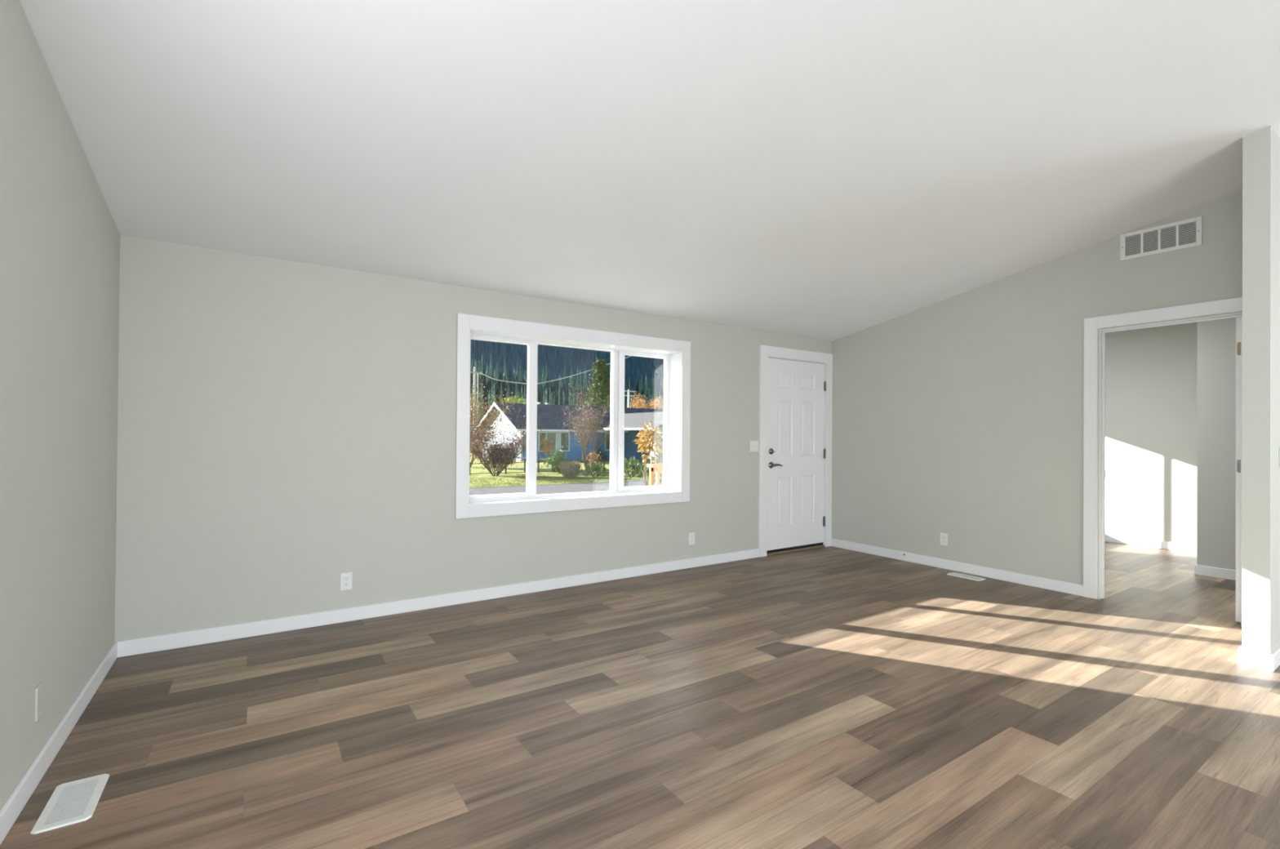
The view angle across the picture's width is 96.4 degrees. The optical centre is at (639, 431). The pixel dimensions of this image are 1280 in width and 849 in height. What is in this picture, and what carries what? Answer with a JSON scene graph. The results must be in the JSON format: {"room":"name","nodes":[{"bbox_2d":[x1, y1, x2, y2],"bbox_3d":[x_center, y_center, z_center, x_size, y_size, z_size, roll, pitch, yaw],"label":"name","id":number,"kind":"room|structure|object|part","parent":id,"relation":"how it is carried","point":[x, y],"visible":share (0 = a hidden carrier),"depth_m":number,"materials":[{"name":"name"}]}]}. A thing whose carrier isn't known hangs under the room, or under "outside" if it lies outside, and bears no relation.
{"room":"empty living room","nodes":[
{"label":"empty living room","id":0,"kind":"room"},
{"bbox_2d":[0,0,119,809],"bbox_3d":[-0.607,-0.156,-0.345,0.120,3.370,8.779,1,0,-34],"label":"wall","id":1,"kind":"structure","parent":0,"point":[60,236],"depth_m":2.08,"materials":[{"name":"grey paint"}]},
{"bbox_2d":[34,680,44,721],"bbox_3d":[-2.124,0.956,2.026,0.008,0.116,0.072,1,0,-34],"label":"blank cover plate","id":2,"kind":"object","parent":1,"relation":"attached to","point":[39,690],"visible":1,"depth_m":2.02,"materials":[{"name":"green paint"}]},
{"bbox_2d":[0,642,117,844],"bbox_3d":[-0.519,1.186,-0.380,0.014,0.086,8.386,1,0,-34],"label":"baseboard","id":3,"kind":"structure","parent":1,"relation":"attached to","point":[19,797],"depth_m":2.11,"materials":[{"name":"white paint"}]},
{"bbox_2d":[114,235,831,642],"bbox_3d":[0.862,0.269,5.755,9.340,2.618,0.260,1,0,-34],"label":"wall","id":4,"kind":"structure","parent":0,"point":[286,428],"depth_m":3.69,"materials":[{"name":"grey paint"}]},
{"bbox_2d":[339,572,351,591],"bbox_3d":[-1.918,0.982,3.739,0.070,0.112,0.009,1,0,-34],"label":"wall outlet","id":5,"kind":"object","parent":4,"relation":"attached to","point":[345,578],"visible":1,"depth_m":3.74,"materials":[{"name":"white plastic"}]},
{"bbox_2d":[343,576,349,581],"bbox_3d":[-1.917,0.962,3.736,0.033,0.027,0.003,1,0,-34],"label":"receptacle","id":6,"kind":"object","parent":5,"relation":"attached to","point":[345,578],"depth_m":3.74,"materials":[{"name":"white plastic"}]},
{"bbox_2d":[343,582,349,586],"bbox_3d":[-1.917,1.001,3.736,0.033,0.027,0.003,1,0,-34],"label":"receptacle","id":7,"kind":"object","parent":5,"relation":"attached to","point":[345,584],"depth_m":3.74,"materials":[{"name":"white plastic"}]},
{"bbox_2d":[115,548,759,657],"bbox_3d":[-0.826,1.214,4.464,4.880,0.086,0.014,1,0,-34],"label":"baseboard","id":8,"kind":"structure","parent":4,"relation":"attached to","point":[205,636],"depth_m":3.88,"materials":[{"name":"white paint"}]},
{"bbox_2d":[455,313,690,519],"bbox_3d":[-0.500,-0.099,4.830,2.147,1.483,0.268,1,0,-34],"label":"window","id":9,"kind":"structure","parent":4,"relation":"in","point":[676,354],"depth_m":4.76,"materials":[{"name":"white paint"}]},
{"bbox_3d":[-1.093,-0.100,4.499,0.594,1.249,0.038,1,0,-34],"label":"sash","id":10,"kind":"part","parent":9,"relation":"part of","materials":[{"name":"white plastic"}]},
{"bbox_3d":[-0.562,-0.093,4.925,0.736,1.249,0.006,1,0,-34],"label":"pane","id":11,"kind":"part","parent":9,"relation":"part of","materials":[{"name":"clear glass"}]},
{"bbox_3d":[-0.559,-0.096,4.909,1.969,1.291,0.072,1,0,-34],"label":"frame","id":12,"kind":"part","parent":9,"relation":"part of","materials":[{"name":"white plastic"}]},
{"bbox_3d":[0.028,-0.086,5.287,0.541,1.249,0.038,1,0,-34],"label":"sash","id":13,"kind":"part","parent":9,"relation":"part of","materials":[{"name":"white plastic"}]},
{"bbox_2d":[688,532,694,545],"bbox_3d":[0.482,1.005,5.339,0.070,0.112,0.009,1,0,-34],"label":"wall outlet","id":14,"kind":"object","parent":4,"relation":"attached to","point":[691,535],"visible":1,"depth_m":5.33,"materials":[{"name":"white plastic"}]},
{"bbox_2d":[750,440,758,451],"bbox_3d":[1.159,0.153,5.787,0.116,0.112,0.017,1,0,-34],"label":"light switch","id":15,"kind":"object","parent":4,"relation":"attached to","point":[753,444],"visible":1,"depth_m":5.79,"materials":[{"name":"white plastic"}]},
{"bbox_2d":[758,344,832,557],"bbox_3d":[1.622,0.207,6.232,1.134,2.159,0.311,1,0,-34],"label":"door","id":16,"kind":"structure","parent":4,"relation":"in","point":[796,396],"depth_m":6.13,"materials":[{"name":"white paint"}]},
{"bbox_3d":[1.411,0.354,5.941,0.155,0.066,0.061,1,0,-34],"label":"lever handle","id":17,"kind":"part","parent":16,"relation":"part of","materials":[{"name":"silver metal"}]},
{"bbox_2d":[469,479,662,495],"bbox_3d":[35.760,2.597,44.316,410.000,0.290,5.300,1,0,-34],"label":"street","id":18,"kind":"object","parent":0,"point":[590,486],"depth_m":19.79,"materials":[{"name":"asphalt"}]},
{"bbox_2d":[470,339,663,435],"bbox_3d":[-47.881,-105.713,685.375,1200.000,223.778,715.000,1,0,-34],"label":"hillside","id":19,"kind":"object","parent":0,"point":[519,351],"visible":0.01,"depth_m":722.77,"materials":[{"name":"plant"}]},
{"bbox_2d":[470,381,473,419],"bbox_3d":[-88.134,-15.565,303.053,3.252,24.476,3.241,1,0,-11],"label":"conifer tree","id":20,"kind":"object","parent":19,"relation":"on","point":[473,381],"visible":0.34,"depth_m":302.95,"materials":[{"name":"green plant"}]},
{"bbox_2d":[471,360,473,381],"bbox_3d":[-127.744,-42.294,436.814,5.398,26.282,5.260,1,0,-26],"label":"conifer tree","id":21,"kind":"object","parent":19,"relation":"on","point":[472,361],"visible":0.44,"depth_m":436.73,"materials":[{"name":"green plant"}]},
{"bbox_2d":[475,360,477,377],"bbox_3d":[-132.812,-46.274,462.360,4.869,27.078,4.886,0,0,6],"label":"conifer tree","id":22,"kind":"object","parent":19,"relation":"on","point":[476,360],"visible":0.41,"depth_m":462.40,"materials":[{"name":"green plant"}]},
{"bbox_2d":[477,362,480,379],"bbox_3d":[-133.814,-47.318,476.835,4.313,24.808,4.202,1,0,-33],"label":"conifer tree","id":23,"kind":"object","parent":19,"relation":"on","point":[479,362],"visible":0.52,"depth_m":476.73,"materials":[{"name":"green plant"}]},
{"bbox_2d":[479,388,482,421],"bbox_3d":[-86.269,-14.118,309.152,2.673,20.470,2.743,0,0,3],"label":"conifer tree","id":24,"kind":"object","parent":19,"relation":"on","point":[480,397],"visible":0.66,"depth_m":308.93,"materials":[{"name":"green plant"}]},
{"bbox_2d":[480,354,483,377],"bbox_3d":[-121.915,-44.451,442.671,5.325,32.086,5.334,0,0,42],"label":"conifer tree","id":25,"kind":"object","parent":19,"relation":"on","point":[482,362],"visible":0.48,"depth_m":442.20,"materials":[{"name":"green plant"}]},
{"bbox_2d":[480,377,484,416],"bbox_3d":[-87.367,-17.310,315.884,3.230,24.515,3.148,0,0,41],"label":"conifer tree","id":26,"kind":"object","parent":19,"relation":"on","point":[482,393],"visible":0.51,"depth_m":315.79,"materials":[{"name":"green plant"}]},
{"bbox_2d":[486,367,489,380],"bbox_3d":[-121.647,-41.705,457.162,5.246,23.050,5.228,0,0,-6],"label":"conifer tree","id":27,"kind":"object","parent":19,"relation":"on","point":[487,375],"visible":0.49,"depth_m":457.01,"materials":[{"name":"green plant"}]},
{"bbox_2d":[487,386,490,411],"bbox_3d":[-80.154,-13.093,304.041,3.552,20.629,3.546,0,0,7],"label":"conifer tree","id":28,"kind":"object","parent":19,"relation":"on","point":[489,395],"visible":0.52,"depth_m":303.84,"materials":[{"name":"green plant"}]},
{"bbox_2d":[488,353,493,379],"bbox_3d":[-124.703,-49.172,479.051,5.320,32.343,5.183,1,0,-29],"label":"conifer tree","id":29,"kind":"object","parent":19,"relation":"on","point":[491,370],"visible":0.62,"depth_m":478.83,"materials":[{"name":"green plant"}]},
{"bbox_2d":[490,384,493,406],"bbox_3d":[-81.158,-15.314,314.259,3.659,22.688,3.672,1,0,-30],"label":"conifer tree","id":30,"kind":"object","parent":19,"relation":"on","point":[491,397],"visible":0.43,"depth_m":314.25,"materials":[{"name":"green plant"}]},
{"bbox_2d":[492,382,496,404],"bbox_3d":[-76.092,-14.124,300.170,3.760,24.350,3.773,0,0,25],"label":"conifer tree","id":31,"kind":"object","parent":19,"relation":"on","point":[494,390],"visible":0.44,"depth_m":299.86,"materials":[{"name":"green plant"}]},
{"bbox_2d":[495,363,498,381],"bbox_3d":[-118.609,-44.773,473.782,4.600,27.376,4.721,0,0,21],"label":"conifer tree","id":32,"kind":"object","parent":19,"relation":"on","point":[496,372],"visible":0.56,"depth_m":473.37,"materials":[{"name":"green plant"}]},
{"bbox_2d":[499,382,502,402],"bbox_3d":[-77.237,-16.393,319.347,3.316,24.577,3.403,1,0,-35],"label":"conifer tree","id":33,"kind":"object","parent":19,"relation":"on","point":[501,383],"visible":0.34,"depth_m":319.09,"materials":[{"name":"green plant"}]},
{"bbox_2d":[502,358,506,377],"bbox_3d":[-115.461,-47.390,488.270,5.436,30.250,5.297,0,0,1],"label":"conifer tree","id":34,"kind":"object","parent":19,"relation":"on","point":[504,367],"visible":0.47,"depth_m":488.27,"materials":[{"name":"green plant"}]},
{"bbox_2d":[505,371,508,385],"bbox_3d":[-112.621,-41.659,481.137,5.701,21.154,5.555,0,0,-2],"label":"conifer tree","id":35,"kind":"object","parent":19,"relation":"on","point":[506,378],"visible":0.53,"depth_m":481.17,"materials":[{"name":"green plant"}]},
{"bbox_2d":[515,363,519,382],"bbox_3d":[-96.814,-39.612,450.731,4.959,30.392,4.832,0,0,25],"label":"conifer tree","id":36,"kind":"object","parent":19,"relation":"on","point":[517,371],"visible":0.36,"depth_m":450.70,"materials":[{"name":"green plant"}]},
{"bbox_2d":[518,365,522,382],"bbox_3d":[-103.591,-44.580,496.239,5.069,27.211,5.203,1,0,-17],"label":"conifer tree","id":37,"kind":"object","parent":19,"relation":"on","point":[520,372],"visible":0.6,"depth_m":495.72,"materials":[{"name":"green plant"}]},
{"bbox_2d":[520,387,523,403],"bbox_3d":[-65.317,-13.573,314.763,3.763,22.678,3.776,0,0,39],"label":"conifer tree","id":38,"kind":"object","parent":19,"relation":"on","point":[522,394],"visible":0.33,"depth_m":314.71,"materials":[{"name":"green plant"}]},
{"bbox_2d":[523,386,525,403],"bbox_3d":[-62.285,-13.851,309.809,3.121,24.728,3.041,0,0,30],"label":"conifer tree","id":39,"kind":"object","parent":19,"relation":"on","point":[524,395],"visible":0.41,"depth_m":309.50,"materials":[{"name":"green plant"}]},
{"bbox_2d":[537,363,538,389],"bbox_3d":[-86.627,-41.676,482.388,5.221,31.993,5.213,0,0,29],"label":"conifer tree","id":40,"kind":"object","parent":19,"relation":"on","point":[537,363],"visible":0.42,"depth_m":482.00,"materials":[{"name":"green plant"}]},
{"bbox_2d":[540,367,544,388],"bbox_3d":[-78.137,-37.045,460.105,5.632,30.274,5.613,0,0,20],"label":"conifer tree","id":41,"kind":"object","parent":19,"relation":"on","point":[543,377],"visible":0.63,"depth_m":459.36,"materials":[{"name":"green plant"}]},
{"bbox_2d":[544,363,547,386],"bbox_3d":[-80.412,-42.149,490.428,5.778,33.254,5.630,0,0,16],"label":"conifer tree","id":42,"kind":"object","parent":19,"relation":"on","point":[546,373],"visible":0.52,"depth_m":490.31,"materials":[{"name":"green plant"}]},
{"bbox_2d":[549,391,551,404],"bbox_3d":[-50.489,-12.941,322.122,2.973,23.017,2.968,0,0,43],"label":"conifer tree","id":43,"kind":"object","parent":19,"relation":"on","point":[550,392],"visible":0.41,"depth_m":322.10,"materials":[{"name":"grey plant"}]},
{"bbox_2d":[557,391,560,404],"bbox_3d":[-46.312,-13.022,328.591,3.403,22.995,3.391,0,0,1],"label":"conifer tree","id":44,"kind":"object","parent":19,"relation":"on","point":[558,402],"visible":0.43,"depth_m":328.53,"materials":[{"name":"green plant"}]},
{"bbox_2d":[558,376,561,391],"bbox_3d":[-66.397,-34.970,475.749,5.023,26.244,5.015,1,0,-43],"label":"conifer tree","id":45,"kind":"object","parent":19,"relation":"on","point":[559,384],"visible":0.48,"depth_m":475.34,"materials":[{"name":"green plant"}]},
{"bbox_2d":[562,364,566,390],"bbox_3d":[-67.202,-42.978,510.849,5.175,33.596,5.193,0,0,0],"label":"conifer tree","id":46,"kind":"object","parent":19,"relation":"on","point":[564,374],"visible":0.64,"depth_m":510.21,"materials":[{"name":"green plant"}]},
{"bbox_2d":[470,339,663,414],"bbox_3d":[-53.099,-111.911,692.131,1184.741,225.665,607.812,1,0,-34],"label":"forest","id":47,"kind":"object","parent":19,"relation":"on","point":[511,367],"visible":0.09,"depth_m":627.57,"materials":[{"name":"plant"}]},
{"bbox_2d":[568,389,570,405],"bbox_3d":[-40.468,-12.748,326.379,2.905,23.920,2.831,0,0,12],"label":"conifer tree","id":48,"kind":"object","parent":19,"relation":"on","point":[569,389],"visible":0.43,"depth_m":326.41,"materials":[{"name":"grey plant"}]},
{"bbox_2d":[569,373,573,391],"bbox_3d":[-57.299,-35.820,476.918,4.596,30.684,4.612,1,0,-16],"label":"conifer tree","id":49,"kind":"object","parent":19,"relation":"on","point":[571,373],"visible":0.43,"depth_m":476.96,"materials":[{"name":"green plant"}]},
{"bbox_2d":[575,369,579,391],"bbox_3d":[-55.154,-40.025,506.506,4.929,32.698,4.937,1,0,-10],"label":"conifer tree","id":50,"kind":"object","parent":19,"relation":"on","point":[577,379],"visible":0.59,"depth_m":506.05,"materials":[{"name":"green plant"}]},
{"bbox_2d":[578,372,582,389],"bbox_3d":[-54.576,-42.003,525.157,5.352,30.308,5.334,0,0,28],"label":"conifer tree","id":51,"kind":"object","parent":19,"relation":"on","point":[580,380],"visible":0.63,"depth_m":525.12,"materials":[{"name":"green plant"}]},
{"bbox_2d":[582,372,586,390],"bbox_3d":[-47.649,-37.595,494.806,5.672,32.890,5.692,0,0,19],"label":"conifer tree","id":52,"kind":"object","parent":19,"relation":"on","point":[584,380],"visible":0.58,"depth_m":494.21,"materials":[{"name":"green plant"}]},
{"bbox_2d":[638,378,640,395],"bbox_3d":[-0.104,-37.336,542.386,5.325,27.355,5.316,1,0,-13],"label":"conifer tree","id":53,"kind":"object","parent":19,"relation":"on","point":[639,387],"visible":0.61,"depth_m":541.92,"materials":[{"name":"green plant"}]},
{"bbox_2d":[640,376,643,393],"bbox_3d":[1.352,-42.005,562.356,5.271,29.494,5.280,0,0,13],"label":"conifer tree","id":54,"kind":"object","parent":19,"relation":"on","point":[642,388],"visible":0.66,"depth_m":562.14,"materials":[{"name":"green plant"}]},
{"bbox_2d":[644,374,647,395],"bbox_3d":[5.768,-35.933,524.257,4.683,31.572,4.666,0,0,12],"label":"conifer tree","id":55,"kind":"object","parent":19,"relation":"on","point":[646,386],"visible":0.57,"depth_m":524.10,"materials":[{"name":"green plant"}]},
{"bbox_2d":[0,541,1279,848],"bbox_3d":[3.255,1.399,2.145,9.100,0.250,8.400,1,0,-34],"label":"floor","id":56,"kind":"structure","parent":0,"point":[829,697],"depth_m":2.44,"materials":[{"name":"laminate"}]},
{"bbox_2d":[30,773,109,834],"bbox_3d":[-1.883,1.230,1.902,0.138,0.006,0.292,1,0,-34],"label":"floor vent","id":57,"kind":"object","parent":56,"relation":"in","point":[75,802],"visible":1,"depth_m":1.89,"materials":[{"name":"white metal"}]},
{"bbox_2d":[946,572,985,581],"bbox_3d":[2.882,1.287,5.064,0.124,0.006,0.286,1,0,-34],"label":"floor vent","id":58,"kind":"object","parent":56,"relation":"in","point":[954,574],"visible":1,"depth_m":5.05,"materials":[{"name":"white metal"}]},
{"bbox_2d":[19,0,1279,341],"bbox_3d":[3.258,-1.471,2.283,10.200,1.106,9.420,1,0,-34],"label":"ceiling","id":59,"kind":"structure","parent":0,"point":[823,170],"depth_m":2.71,"materials":[{"name":"white paint"}]},
{"bbox_2d":[831,189,1242,599],"bbox_3d":[3.140,-0.167,5.077,0.100,2.917,3.396,1,0,-34],"label":"wall","id":60,"kind":"structure","parent":0,"point":[960,416],"depth_m":5.02,"materials":[{"name":"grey paint"}]},
{"bbox_2d":[940,533,947,546],"bbox_3d":[2.856,1.017,5.383,0.009,0.112,0.070,1,0,-34],"label":"wall outlet","id":61,"kind":"object","parent":60,"relation":"attached to","point":[944,537],"visible":1,"depth_m":5.38,"materials":[{"name":"white plastic"}]},
{"bbox_2d":[831,538,1083,596],"bbox_3d":[2.805,1.248,5.452,0.014,0.086,2.364,1,0,-34],"label":"baseboard","id":62,"kind":"structure","parent":60,"relation":"attached to","point":[1031,580],"depth_m":5.18,"materials":[{"name":"white paint"}]},
{"bbox_2d":[1120,216,1202,261],"bbox_3d":[3.730,-1.376,4.114,0.011,0.197,0.447,1,0,-34],"label":"air vent","id":63,"kind":"object","parent":60,"relation":"in","point":[1174,236],"visible":1,"depth_m":4.10,"materials":[{"name":"white metal"}]},
{"bbox_2d":[1083,297,1242,626],"bbox_3d":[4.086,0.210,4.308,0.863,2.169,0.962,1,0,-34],"label":"door frame","id":64,"kind":"structure","parent":60,"relation":"in","point":[1091,325],"depth_m":4.40,"materials":[{"name":"white paint"}]},
{"bbox_2d":[1104,321,1197,545],"bbox_3d":[7.030,-0.059,4.820,0.120,3.360,8.659,1,0,-34],"label":"wall","id":65,"kind":"structure","parent":0,"point":[1151,373],"depth_m":6.51,"materials":[{"name":"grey paint"}]},
{"bbox_2d":[1104,533,1196,553],"bbox_3d":[5.441,1.279,7.059,0.014,0.086,2.650,1,0,-34],"label":"baseboard","id":66,"kind":"structure","parent":65,"relation":"attached to","point":[1108,538],"depth_m":6.50,"materials":[{"name":"white paint"}]},
{"bbox_2d":[1196,317,1235,570],"bbox_3d":[5.851,-0.144,5.293,1.320,2.917,0.746,1,0,-34],"label":"wall","id":67,"kind":"structure","parent":0,"point":[1216,339],"depth_m":5.13,"materials":[{"name":"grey paint"}]},
{"bbox_2d":[1194,564,1235,580],"bbox_3d":[5.824,1.271,5.282,1.320,0.086,0.760,1,0,-34],"label":"baseboard","id":68,"kind":"structure","parent":67,"relation":"attached to","point":[1216,572],"depth_m":5.12,"materials":[{"name":"white paint"}]},
{"bbox_2d":[1241,124,1279,654],"bbox_3d":[4.992,-0.167,4.209,3.952,2.935,0.105,1,0,-34],"label":"wall partition","id":69,"kind":"structure","parent":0,"point":[1260,622],"depth_m":3.12,"materials":[{"name":"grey paint"}]},
{"bbox_2d":[1237,645,1279,671],"bbox_3d":[4.850,1.256,4.113,3.666,0.086,0.133,1,0,-34],"label":"baseboard","id":70,"kind":"structure","parent":69,"relation":"attached to","point":[1256,660],"depth_m":3.09,"materials":[{"name":"white paint"}]},
{"label":"outside","id":71,"kind":"structure","parent":0,"visible":0},
{"bbox_2d":[469,440,662,488],"bbox_3d":[-23.768,2.682,133.577,410.000,0.300,239.720,1,0,-34],"label":"lawn","id":72,"kind":"structure","parent":71,"point":[475,468],"depth_m":25.64,"materials":[{"name":"plant"}]},
{"bbox_2d":[470,366,481,445],"bbox_3d":[-18.627,-2.557,64.724,1.450,9.400,0.336,1,0,-34],"label":"utility pole","id":73,"kind":"object","parent":72,"relation":"on","point":[474,372],"visible":0.53,"depth_m":64.63,"materials":[{"name":"wood"}]},
{"bbox_3d":[-18.689,-2.558,64.682,0.336,9.400,0.336,1,0,-34],"label":"post","id":74,"kind":"part","parent":73,"relation":"part of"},
{"bbox_2d":[479,355,631,383],"bbox_3d":[-9.472,-7.931,70.702,21.021,4.871,0.081,1,0,-34],"label":"overhead cable","id":75,"kind":"object","parent":73,"relation":"attached to","point":[629,356],"visible":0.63,"depth_m":69.16,"materials":[{"name":"metal"}]},
{"bbox_2d":[469,373,527,467],"bbox_3d":[-9.499,-0.513,32.028,6.769,5.086,4.591,0,0,29],"label":"tree","id":76,"kind":"object","parent":72,"relation":"on","point":[478,396],"visible":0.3,"depth_m":31.24,"materials":[{"name":"beige plant"}]},
{"bbox_2d":[469,400,542,475],"bbox_3d":[-6.239,0.316,25.301,3.995,3.390,4.135,1,0,-27],"label":"leafless shrub","id":77,"kind":"object","parent":72,"relation":"on","point":[497,455],"visible":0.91,"depth_m":25.18,"materials":[{"name":"red plant"}]},
{"bbox_2d":[501,395,527,404],"bbox_3d":[-11.692,-0.645,55.074,3.656,5.619,3.084,1,0,-22],"label":"leafy tree","id":78,"kind":"object","parent":72,"relation":"on","point":[513,400],"visible":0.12,"depth_m":54.70,"materials":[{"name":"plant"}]},
{"bbox_2d":[518,457,553,471],"bbox_3d":[-5.106,1.631,28.061,2.054,0.780,0.080,1,0,-34],"label":"pipe rail","id":79,"kind":"object","parent":72,"relation":"on","point":[524,458],"visible":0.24,"depth_m":27.72,"materials":[{"name":"metal"}]},
{"bbox_3d":[-5.585,1.675,27.742,0.074,0.680,0.074,1,0,-11],"label":"post","id":80,"kind":"part","parent":79,"relation":"part of","materials":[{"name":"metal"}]},
{"bbox_2d":[538,437,555,461],"bbox_3d":[-6.155,1.254,38.878,1.474,1.672,1.332,1,0,-14],"label":"shrub","id":81,"kind":"object","parent":72,"relation":"on","point":[549,447],"visible":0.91,"depth_m":38.68,"materials":[{"name":"orange plant"}]},
{"bbox_2d":[541,444,574,473],"bbox_3d":[-3.916,1.303,27.128,1.483,1.468,1.358,1,0,-34],"label":"round shrub","id":82,"kind":"object","parent":72,"relation":"on","point":[554,460],"visible":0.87,"depth_m":26.99,"materials":[{"name":"green plant"}]},
{"bbox_2d":[469,453,657,474],"bbox_3d":[-3.365,1.573,28.741,10.490,0.930,0.090,1,0,-34],"label":"wire fence","id":83,"kind":"object","parent":72,"relation":"on","point":[538,455],"visible":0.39,"depth_m":27.67,"materials":[{"name":"metal"}]},
{"bbox_3d":[-4.921,1.555,27.704,0.083,0.930,0.083,0,0,34],"label":"post","id":84,"kind":"part","parent":83,"relation":"part of","materials":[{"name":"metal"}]},
{"bbox_2d":[469,471,662,487],"bbox_3d":[-0.312,2.011,26.970,18.256,0.080,5.862,1,0,-34],"label":"grass tufts","id":85,"kind":"object","parent":72,"relation":"on","point":[583,479],"visible":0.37,"depth_m":22.66,"materials":[{"name":"plant"}]},
{"bbox_2d":[558,460,582,477],"bbox_3d":[-3.103,1.638,25.207,1.119,0.761,0.702,1,0,-34],"label":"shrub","id":86,"kind":"object","parent":72,"relation":"on","point":[571,469],"visible":1,"depth_m":25.05,"materials":[{"name":"plant"}]},
{"bbox_2d":[478,402,663,463],"bbox_3d":[0.273,-0.002,45.863,22.380,4.350,15.250,1,0,-34],"label":"house","id":87,"kind":"structure","parent":72,"relation":"on","point":[551,416],"depth_m":41.84,"materials":[{"name":"blue"}]},
{"bbox_2d":[539,432,545,450],"bbox_3d":[-6.832,0.752,40.101,0.420,1.240,0.012,1,0,-34],"label":"curtain","id":88,"kind":"object","parent":87,"relation":"hanging from","point":[542,435],"depth_m":40.07,"materials":[{"name":"fabric"}]},
{"bbox_3d":[-6.089,0.761,40.618,2.270,1.240,0.006,1,0,-34],"label":"pane","id":89,"kind":"part","parent":87,"relation":"part of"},
{"bbox_2d":[555,432,559,450],"bbox_3d":[-5.850,0.764,40.756,0.340,1.240,0.012,1,0,-34],"label":"curtain","id":90,"kind":"object","parent":87,"relation":"hanging from","point":[557,434],"depth_m":40.76,"materials":[{"name":"fabric"}]},
{"bbox_2d":[560,433,565,450],"bbox_3d":[-5.484,0.768,41.000,0.340,1.240,0.012,1,0,-34],"label":"curtain","id":91,"kind":"object","parent":87,"relation":"hanging from","point":[562,435],"depth_m":41.01,"materials":[{"name":"fabric"}]},
{"bbox_2d":[606,433,610,449],"bbox_3d":[-2.369,0.805,43.078,0.350,1.200,0.012,1,0,-34],"label":"curtain","id":92,"kind":"object","parent":87,"relation":"hanging from","point":[607,443],"depth_m":43.08,"materials":[{"name":"fabric"}]},
{"bbox_2d":[560,377,610,473],"bbox_3d":[-2.606,-0.279,27.652,2.761,4.685,3.280,0,0,41],"label":"bare tree","id":93,"kind":"object","parent":72,"relation":"on","point":[583,442],"visible":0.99,"depth_m":27.59,"materials":[{"name":"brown plant"}]},
{"bbox_2d":[580,460,608,477],"bbox_3d":[-1.947,1.660,24.879,1.297,0.750,1.377,1,0,-34],"label":"evergreen shrub","id":94,"kind":"object","parent":72,"relation":"on","point":[597,468],"visible":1,"depth_m":24.82,"materials":[{"name":"green plant"}]},
{"bbox_2d":[584,449,605,475],"bbox_3d":[-2.076,1.447,26.371,1.112,1.201,1.213,1,0,-34],"label":"shrub","id":95,"kind":"object","parent":72,"relation":"on","point":[593,459],"visible":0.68,"depth_m":26.22,"materials":[{"name":"beige plant"}]},
{"bbox_2d":[581,356,610,406],"bbox_3d":[-4.391,-3.283,67.879,6.430,11.114,6.473,1,0,-34],"label":"pine tree","id":96,"kind":"object","parent":72,"relation":"on","point":[602,374],"visible":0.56,"depth_m":67.48,"materials":[{"name":"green plant"}]},
{"bbox_2d":[586,448,608,460],"bbox_3d":[-2.992,1.636,39.832,1.738,0.967,1.605,1,0,-25],"label":"evergreen shrub","id":97,"kind":"object","parent":72,"relation":"on","point":[597,451],"visible":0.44,"depth_m":39.72,"materials":[{"name":"green plant"}]},
{"bbox_2d":[608,457,648,479],"bbox_3d":[-0.445,1.537,24.330,1.856,1.016,1.792,1,0,-34],"label":"evergreen shrub","id":98,"kind":"object","parent":72,"relation":"on","point":[627,465],"visible":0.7,"depth_m":24.18,"materials":[{"name":"green plant"}]},
{"bbox_2d":[624,389,635,407],"bbox_3d":[-1.406,-1.388,70.197,1.800,7.400,0.257,1,0,-34],"label":"utility pole","id":99,"kind":"object","parent":72,"relation":"on","point":[628,391],"visible":0.48,"depth_m":70.12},
{"bbox_3d":[-1.406,-1.388,70.197,0.257,7.400,0.257,1,0,-34],"label":"post","id":100,"kind":"part","parent":99,"relation":"part of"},
{"bbox_2d":[627,461,648,475],"bbox_3d":[0.010,1.720,26.909,1.204,0.686,1.179,1,0,-34],"label":"evergreen shrub","id":101,"kind":"object","parent":72,"relation":"on","point":[641,464],"visible":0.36,"depth_m":26.83,"materials":[{"name":"green plant"}]},
{"bbox_2d":[629,391,652,408],"bbox_3d":[0.368,-1.518,77.364,4.590,7.846,3.448,1,0,-30],"label":"autumn tree","id":102,"kind":"object","parent":72,"relation":"on","point":[638,406],"visible":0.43,"depth_m":76.92,"materials":[{"name":"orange plant"}]},
{"bbox_2d":[632,420,663,485],"bbox_3d":[0.242,0.849,15.955,1.082,2.293,1.265,0,0,12],"label":"tree","id":103,"kind":"object","parent":72,"relation":"on","point":[647,438],"visible":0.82,"depth_m":15.88,"materials":[{"name":"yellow plant"}]},
{"bbox_2d":[647,395,663,408],"bbox_3d":[1.994,-1.238,79.848,3.726,7.342,3.085,1,0,-34],"label":"autumn tree","id":104,"kind":"object","parent":72,"relation":"on","point":[659,405],"visible":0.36,"depth_m":79.90,"materials":[{"name":"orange plant"}]},
{"bbox_3d":[1.345,1.633,7.123,2.350,0.615,1.443,1,0,-34],"label":"porch deck","id":105,"kind":"object","parent":72,"relation":"on","visible":0},
{"bbox_2d":[646,463,662,485],"bbox_3d":[1.052,0.869,7.576,2.250,0.915,0.140,1,0,-34],"label":"porch railing","id":106,"kind":"object","parent":105,"relation":"on","point":[657,468],"visible":0.09,"depth_m":6.97,"materials":[{"name":"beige wood"}]},
{"bbox_3d":[1.056,0.432,7.579,2.250,0.042,0.140,1,0,-34],"label":"rail","id":107,"kind":"part","parent":106,"relation":"part of","materials":[{"name":"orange wood"}]},
{"bbox_3d":[1.053,0.477,7.577,2.235,0.048,0.040,1,0,-34],"label":"rail","id":108,"kind":"part","parent":106,"relation":"part of","materials":[{"name":"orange wood"}]}
]}

